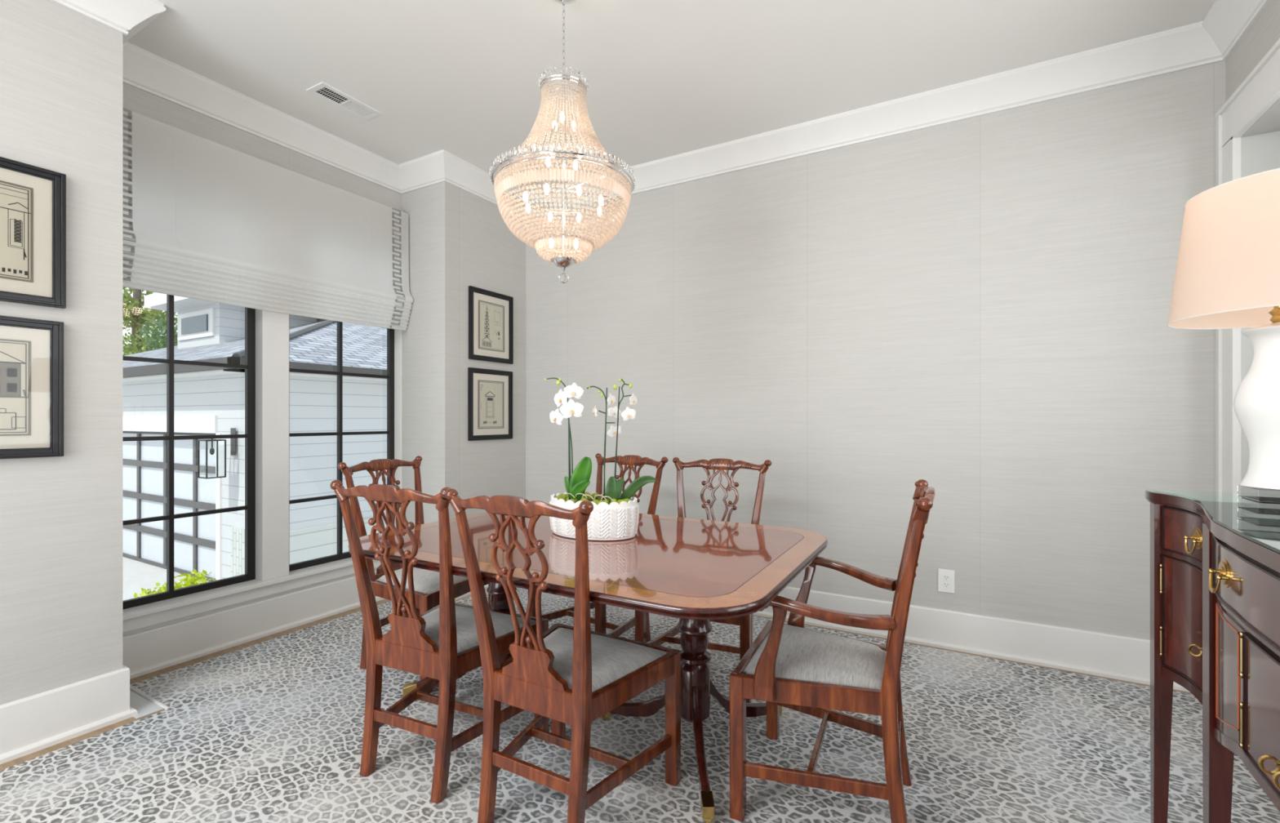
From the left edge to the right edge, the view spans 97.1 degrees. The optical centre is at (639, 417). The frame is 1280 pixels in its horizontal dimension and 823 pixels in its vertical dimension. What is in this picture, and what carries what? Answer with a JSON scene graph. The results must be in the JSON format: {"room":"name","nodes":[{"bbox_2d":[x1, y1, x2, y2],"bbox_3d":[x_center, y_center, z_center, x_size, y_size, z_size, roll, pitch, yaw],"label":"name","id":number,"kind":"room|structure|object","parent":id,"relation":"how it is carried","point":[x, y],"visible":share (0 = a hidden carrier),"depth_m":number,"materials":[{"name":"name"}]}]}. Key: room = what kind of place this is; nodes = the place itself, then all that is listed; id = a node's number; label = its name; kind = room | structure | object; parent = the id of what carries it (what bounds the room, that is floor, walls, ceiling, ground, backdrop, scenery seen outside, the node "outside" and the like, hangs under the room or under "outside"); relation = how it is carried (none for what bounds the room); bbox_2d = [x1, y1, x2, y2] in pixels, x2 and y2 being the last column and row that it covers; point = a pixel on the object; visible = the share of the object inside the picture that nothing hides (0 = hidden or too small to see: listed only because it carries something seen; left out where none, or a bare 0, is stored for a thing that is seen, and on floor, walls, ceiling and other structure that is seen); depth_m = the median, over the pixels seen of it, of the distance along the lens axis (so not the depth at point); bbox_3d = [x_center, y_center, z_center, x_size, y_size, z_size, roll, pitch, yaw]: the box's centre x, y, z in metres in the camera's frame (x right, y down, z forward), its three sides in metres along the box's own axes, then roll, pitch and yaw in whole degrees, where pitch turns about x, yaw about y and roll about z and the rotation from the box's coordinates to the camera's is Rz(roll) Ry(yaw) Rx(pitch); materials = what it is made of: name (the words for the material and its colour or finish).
{"room":"dining room","nodes":[
{"label":"dining room","id":0,"kind":"room"},
{"bbox_2d":[0,0,122,704],"bbox_3d":[-3.272,-0.251,0.863,0.546,2.958,3.675,0,0,30],"label":"wall","id":1,"kind":"structure","parent":0,"point":[61,68],"depth_m":2.19,"materials":[{"name":"grey paint"}]},
{"bbox_2d":[0,315,63,458],"bbox_3d":[-2.313,-0.110,1.974,0.028,0.512,0.434,0,0,30],"label":"framed print","id":2,"kind":"object","parent":1,"relation":"attached to","point":[32,350],"visible":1,"depth_m":2.09,"materials":[{"name":"paper"}]},
{"bbox_2d":[0,156,66,308],"bbox_3d":[-2.310,-0.676,1.979,0.028,0.512,0.434,0,0,30],"label":"framed print","id":3,"kind":"object","parent":1,"relation":"attached to","point":[33,198],"visible":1,"depth_m":2.09,"materials":[{"name":"paper"}]},
{"bbox_2d":[255,308,401,580],"bbox_3d":[-2.155,-0.129,3.303,0.133,2.102,1.672,0,0,30],"label":"window","id":4,"kind":"structure","parent":1,"relation":"in","point":[397,333],"depth_m":3.25,"materials":[{"name":"white paint"}]},
{"bbox_2d":[122,294,255,608],"bbox_3d":[-2.405,-0.121,2.918,0.042,2.087,0.756,0,0,30],"label":"window","id":5,"kind":"structure","parent":4,"relation":"attached to","point":[249,366],"depth_m":3.00,"materials":[{"name":"black metal"}]},
{"bbox_2d":[288,314,394,571],"bbox_3d":[-1.957,-0.121,3.709,0.042,2.087,0.768,0,0,30],"label":"window","id":6,"kind":"structure","parent":4,"relation":"attached to","point":[340,555],"depth_m":3.69,"materials":[{"name":"black metal"}]},
{"bbox_2d":[0,570,1190,764],"bbox_3d":[-1.322,1.129,2.423,7.103,0.198,3.339,0,0,-26],"label":"baseboard","id":7,"kind":"structure","parent":1,"relation":"attached to","point":[33,723],"depth_m":2.82,"materials":[{"name":"white paint"}]},
{"bbox_2d":[50,0,1270,216],"bbox_3d":[-0.790,-1.656,1.054,4.459,0.148,5.855,0,0,30],"label":"crown molding","id":8,"kind":"structure","parent":1,"relation":"attached to","point":[1212,40],"depth_m":2.98,"materials":[{"name":"white paint"}]},
{"bbox_2d":[122,567,377,636],"bbox_3d":[-2.173,1.080,3.313,0.173,0.296,1.672,0,0,30],"label":"wall","id":9,"kind":"structure","parent":0,"point":[179,620],"depth_m":3.06,"materials":[{"name":"white paint"}]},
{"bbox_2d":[122,556,380,632],"bbox_3d":[-2.136,0.965,3.292,0.178,0.086,1.672,0,0,30],"label":"sill","id":10,"kind":"structure","parent":9,"relation":"attached to","point":[136,617],"depth_m":3.03,"materials":[{"name":"white paint"}]},
{"bbox_2d":[122,82,401,211],"bbox_3d":[-2.173,-1.455,3.313,0.173,0.550,1.672,0,0,30],"label":"wall","id":11,"kind":"structure","parent":0,"point":[140,102],"depth_m":3.14,"materials":[{"name":"grey paint"}]},
{"bbox_2d":[122,107,413,330],"bbox_3d":[-2.038,-1.014,3.236,0.136,0.826,1.658,0,0,30],"label":"blind","id":12,"kind":"object","parent":11,"relation":"attached to","point":[203,219],"visible":0.87,"depth_m":3.06,"materials":[{"name":"fabric"}]},
{"bbox_2d":[401,181,525,525],"bbox_3d":[-1.343,-0.251,4.268,0.546,2.958,0.808,0,0,30],"label":"wall","id":13,"kind":"structure","parent":0,"point":[459,239],"depth_m":3.93,"materials":[{"name":"grey paint"}]},
{"bbox_2d":[467,367,512,440],"bbox_3d":[-1.086,-0.098,4.139,0.028,0.512,0.434,0,0,30],"label":"framed print","id":14,"kind":"object","parent":13,"relation":"attached to","point":[490,392],"visible":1,"depth_m":4.13,"materials":[{"name":"paper"}]},
{"bbox_2d":[468,285,513,364],"bbox_3d":[-1.084,-0.669,4.143,0.028,0.512,0.434,0,0,30],"label":"framed print","id":15,"kind":"object","parent":13,"relation":"attached to","point":[491,313],"visible":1,"depth_m":4.13,"materials":[{"name":"paper"}]},
{"bbox_2d":[0,588,1191,770],"bbox_3d":[-0.561,1.328,0.924,5.732,0.200,6.455,0,0,30],"label":"floor","id":16,"kind":"structure","parent":0,"point":[141,677],"depth_m":2.78,"materials":[{"name":"brown wood"}]},
{"bbox_2d":[129,689,163,718],"bbox_3d":[-2.191,1.226,2.436,0.365,0.004,0.089,0,0,30],"label":"floor panel","id":17,"kind":"object","parent":16,"relation":"on","point":[144,706],"visible":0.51,"depth_m":2.40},
{"bbox_2d":[0,586,1279,822],"bbox_3d":[-0.695,1.224,1.188,4.240,0.015,5.382,0,0,30],"label":"area rug","id":18,"kind":"object","parent":16,"relation":"on","point":[271,731],"visible":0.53,"depth_m":2.04,"materials":[{"name":"grey carpet"}]},
{"bbox_2d":[337,455,492,693],"bbox_3d":[-1.101,0.716,2.841,0.566,1.009,0.530,0,0,23],"label":"dining chair","id":19,"kind":"object","parent":18,"relation":"on","point":[426,582],"visible":0.44,"depth_m":2.74,"materials":[{"name":"brown wood"}]},
{"bbox_2d":[329,480,548,803],"bbox_3d":[-0.711,0.716,2.060,0.530,1.009,0.566,0,0,25],"label":"dining chair","id":20,"kind":"object","parent":18,"relation":"on","point":[441,644],"visible":0.96,"depth_m":1.89,"materials":[{"name":"brown wood"}]},
{"bbox_2d":[444,488,680,822],"bbox_3d":[-0.228,0.716,1.792,0.530,1.009,0.566,0,0,30],"label":"dining chair","id":21,"kind":"object","parent":18,"relation":"on","point":[575,675],"visible":1,"depth_m":1.66,"materials":[{"name":"brown wood"}]},
{"bbox_2d":[347,511,827,822],"bbox_3d":[-0.192,0.845,2.235,1.653,0.749,1.168,0,0,30],"label":"dining table","id":22,"kind":"object","parent":18,"relation":"on","point":[695,571],"visible":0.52,"depth_m":1.94,"materials":[{"name":"brown wood"}]},
{"bbox_2d":[549,492,639,540],"bbox_3d":[-0.190,0.395,2.297,0.399,0.151,0.266,0,0,30],"label":"planter","id":23,"kind":"object","parent":22,"relation":"on","point":[615,521],"visible":0.67,"depth_m":2.17,"materials":[{"name":"white ceramic"}]},
{"bbox_2d":[544,377,591,500],"bbox_3d":[-0.294,0.086,2.285,0.212,0.501,0.098,0,0,30],"label":"orchid plant","id":24,"kind":"object","parent":23,"relation":"in","point":[579,481],"visible":0.98,"depth_m":2.28,"materials":[{"name":"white plant"}]},
{"bbox_2d":[570,497,577,503],"bbox_3d":[-0.266,0.334,2.271,0.033,0.029,0.029,0,0,30],"label":"moss ball","id":25,"kind":"object","parent":23,"relation":"in","point":[575,500],"visible":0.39,"depth_m":2.26,"materials":[{"name":"green plant"}]},
{"bbox_2d":[583,491,590,498],"bbox_3d":[-0.229,0.331,2.411,0.037,0.033,0.033,0,0,30],"label":"moss ball","id":26,"kind":"object","parent":23,"relation":"in","point":[585,492],"visible":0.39,"depth_m":2.40,"materials":[{"name":"green plant"}]},
{"bbox_2d":[563,493,613,501],"bbox_3d":[-0.201,0.309,2.208,0.233,0.024,0.041,0,0,30],"label":"moss","id":27,"kind":"object","parent":23,"relation":"in","point":[565,493],"visible":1,"depth_m":2.19,"materials":[{"name":"plant"}]},
{"bbox_2d":[587,494,594,501],"bbox_3d":[-0.205,0.335,2.369,0.029,0.026,0.026,0,0,30],"label":"moss ball","id":28,"kind":"object","parent":23,"relation":"in","point":[589,498],"visible":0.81,"depth_m":2.36,"materials":[{"name":"green plant"}]},
{"bbox_2d":[592,493,599,498],"bbox_3d":[-0.190,0.333,2.411,0.032,0.028,0.028,0,0,30],"label":"moss ball","id":29,"kind":"object","parent":23,"relation":"in","point":[593,494],"visible":0.66,"depth_m":2.40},
{"bbox_2d":[586,386,619,502],"bbox_3d":[-0.153,0.104,2.299,0.123,0.474,0.160,0,0,-8],"label":"orchid plant","id":30,"kind":"object","parent":23,"relation":"in","point":[611,490],"visible":1,"depth_m":2.32,"materials":[{"name":"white plant"}]},
{"bbox_2d":[606,377,656,500],"bbox_3d":[-0.048,0.092,2.324,0.154,0.519,0.243,0,0,-20],"label":"orchid plant","id":31,"kind":"object","parent":23,"relation":"in","point":[640,482],"visible":0.93,"depth_m":2.37,"materials":[{"name":"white plant"}]},
{"bbox_2d":[528,453,668,642],"bbox_3d":[-0.214,0.716,3.046,0.530,1.009,0.566,0,0,39],"label":"dining chair","id":32,"kind":"object","parent":18,"relation":"on","point":[600,621],"visible":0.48,"depth_m":3.08,"materials":[{"name":"brown wood"}]},
{"bbox_2d":[635,457,771,702],"bbox_3d":[0.326,0.716,2.730,0.530,1.009,0.566,0,0,23],"label":"dining chair","id":33,"kind":"object","parent":18,"relation":"on","point":[745,623],"visible":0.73,"depth_m":2.87,"materials":[{"name":"brown wood"}]},
{"bbox_2d":[729,479,935,822],"bbox_3d":[0.641,0.716,1.839,0.566,1.009,0.597,0,0,26],"label":"armchair","id":34,"kind":"object","parent":18,"relation":"on","point":[793,665],"visible":0.98,"depth_m":1.69,"materials":[{"name":"brown wood"}]},
{"bbox_2d":[1145,490,1279,822],"bbox_3d":[1.196,0.713,0.696,0.604,1.014,1.840,0,0,30],"label":"sideboard","id":35,"kind":"object","parent":18,"relation":"on","point":[1215,590],"visible":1,"depth_m":1.24,"materials":[{"name":"brown wood"}]},
{"bbox_2d":[1146,488,1279,553],"bbox_3d":[1.207,0.203,0.689,0.579,0.006,1.840,0,0,30],"label":"glass top","id":36,"kind":"object","parent":35,"relation":"on","point":[1221,507],"visible":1,"depth_m":1.19,"materials":[{"name":"clear glass"}]},
{"bbox_2d":[1167,168,1279,515],"bbox_3d":[1.361,-0.144,1.200,0.354,0.688,0.354,0,0,30],"label":"table lamp","id":37,"kind":"object","parent":36,"relation":"on","point":[1227,276],"visible":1,"depth_m":1.18,"materials":[{"name":"white glass"}]},
{"bbox_2d":[1268,306,1279,322],"bbox_3d":[1.361,-0.257,1.200,0.036,0.110,0.036,0,0,30],"label":"socket","id":38,"kind":"object","parent":37,"relation":"attached to","point":[1275,313],"depth_m":1.20,"materials":[{"name":"gold metal"}]},
{"bbox_2d":[126,0,1215,191],"bbox_3d":[-0.561,-1.855,0.924,5.732,0.250,6.455,0,0,30],"label":"ceiling","id":39,"kind":"structure","parent":0,"point":[666,78],"depth_m":2.67,"materials":[{"name":"paint"}]},
{"bbox_2d":[306,81,382,120],"bbox_3d":[-1.612,-1.727,3.094,0.145,0.006,0.345,0,0,30],"label":"ceiling vent","id":40,"kind":"object","parent":39,"relation":"in","point":[322,90],"visible":1,"depth_m":3.08,"materials":[{"name":"white metal"}]},
{"bbox_2d":[489,0,635,283],"bbox_3d":[-0.310,-1.145,2.302,0.585,1.193,0.585,0,0,-24],"label":"chandelier","id":41,"kind":"object","parent":39,"relation":"hanging from","point":[598,155],"visible":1,"depth_m":2.19,"materials":[{"name":"clear glass"}]},
{"bbox_2d":[525,60,1225,639],"bbox_3d":[0.917,-0.251,3.624,5.821,2.958,0.300,0,0,30],"label":"wall","id":42,"kind":"structure","parent":0,"point":[976,308],"depth_m":3.08,"materials":[{"name":"grey paint"}]},
{"bbox_2d":[937,568,955,593],"bbox_3d":[1.644,0.875,3.034,0.079,0.123,0.010,0,0,30],"label":"wall outlet","id":43,"kind":"object","parent":42,"relation":"attached to","point":[946,578],"visible":1,"depth_m":3.03,"materials":[{"name":"white plastic"}]},
{"bbox_2d":[942,574,950,579],"bbox_3d":[1.643,0.854,3.031,0.033,0.028,0.003,0,0,30],"label":"receptacle","id":44,"kind":"object","parent":43,"relation":"attached to","point":[944,576],"depth_m":3.03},
{"bbox_2d":[942,582,950,586],"bbox_3d":[1.643,0.893,3.031,0.033,0.028,0.003,0,0,30],"label":"receptacle","id":45,"kind":"object","parent":43,"relation":"attached to","point":[944,584],"depth_m":3.03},
{"bbox_2d":[1225,0,1279,102],"bbox_3d":[1.410,-0.251,-0.193,0.600,2.958,5.855,0,0,30],"label":"wall","id":46,"kind":"structure","parent":0,"point":[1264,33],"depth_m":2.27,"materials":[{"name":"white paint"}]},
{"bbox_2d":[1215,38,1279,492],"bbox_3d":[1.800,-0.061,1.139,0.034,2.578,3.150,0,0,30],"label":"door frame","id":47,"kind":"structure","parent":46,"relation":"attached to","point":[1260,90],"depth_m":2.38,"materials":[{"name":"white paint"}]},
{"bbox_2d":[1240,98,1279,494],"bbox_3d":[2.077,0.022,0.983,0.600,2.412,2.857,0,0,30],"label":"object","id":48,"kind":"object","parent":46,"relation":"attached to","point":[1260,144],"visible":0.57,"depth_m":2.34,"materials":[{"name":"paint"}]},
{"label":"outside","id":49,"kind":"structure","parent":0,"visible":0},
{"bbox_2d":[122,556,208,600],"bbox_3d":[-20.364,2.630,28.779,56.190,0.300,90.000,0,0,30],"label":"ground","id":50,"kind":"structure","parent":49,"point":[136,575],"depth_m":8.79,"materials":[{"name":"concrete"}]},
{"bbox_2d":[122,286,177,355],"bbox_3d":[-22.642,-4.626,25.607,5.723,14.227,4.857,0,0,-38],"label":"tree","id":51,"kind":"object","parent":50,"relation":"on","point":[134,314],"visible":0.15,"depth_m":25.03,"materials":[{"name":"green plant"}]},
{"bbox_2d":[138,313,177,349],"bbox_3d":[-18.070,-4.255,24.003,5.161,13.528,6.081,0,0,19],"label":"tree","id":52,"kind":"object","parent":50,"relation":"on","point":[143,331],"visible":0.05,"depth_m":22.87,"materials":[{"name":"green plant"}]},
{"bbox_2d":[133,568,217,597],"bbox_3d":[-4.256,1.929,4.966,1.323,1.110,0.835,0,0,16],"label":"shrub","id":53,"kind":"object","parent":50,"relation":"on","point":[188,580],"visible":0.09,"depth_m":5.05,"materials":[{"name":"green plant"}]},
{"bbox_2d":[122,293,386,581],"bbox_3d":[-8.344,-0.080,14.038,12.280,5.120,8.840,0,0,30],"label":"building","id":54,"kind":"structure","parent":50,"relation":"on","point":[208,400],"depth_m":8.92,"materials":[{"name":"white"}]},
{"bbox_2d":[197,427,235,479],"bbox_3d":[-5.769,0.474,7.730,0.236,0.668,0.378,0,0,30],"label":"wall lantern","id":55,"kind":"object","parent":54,"relation":"attached to","point":[220,443],"visible":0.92,"depth_m":7.74,"materials":[{"name":"black metal"}]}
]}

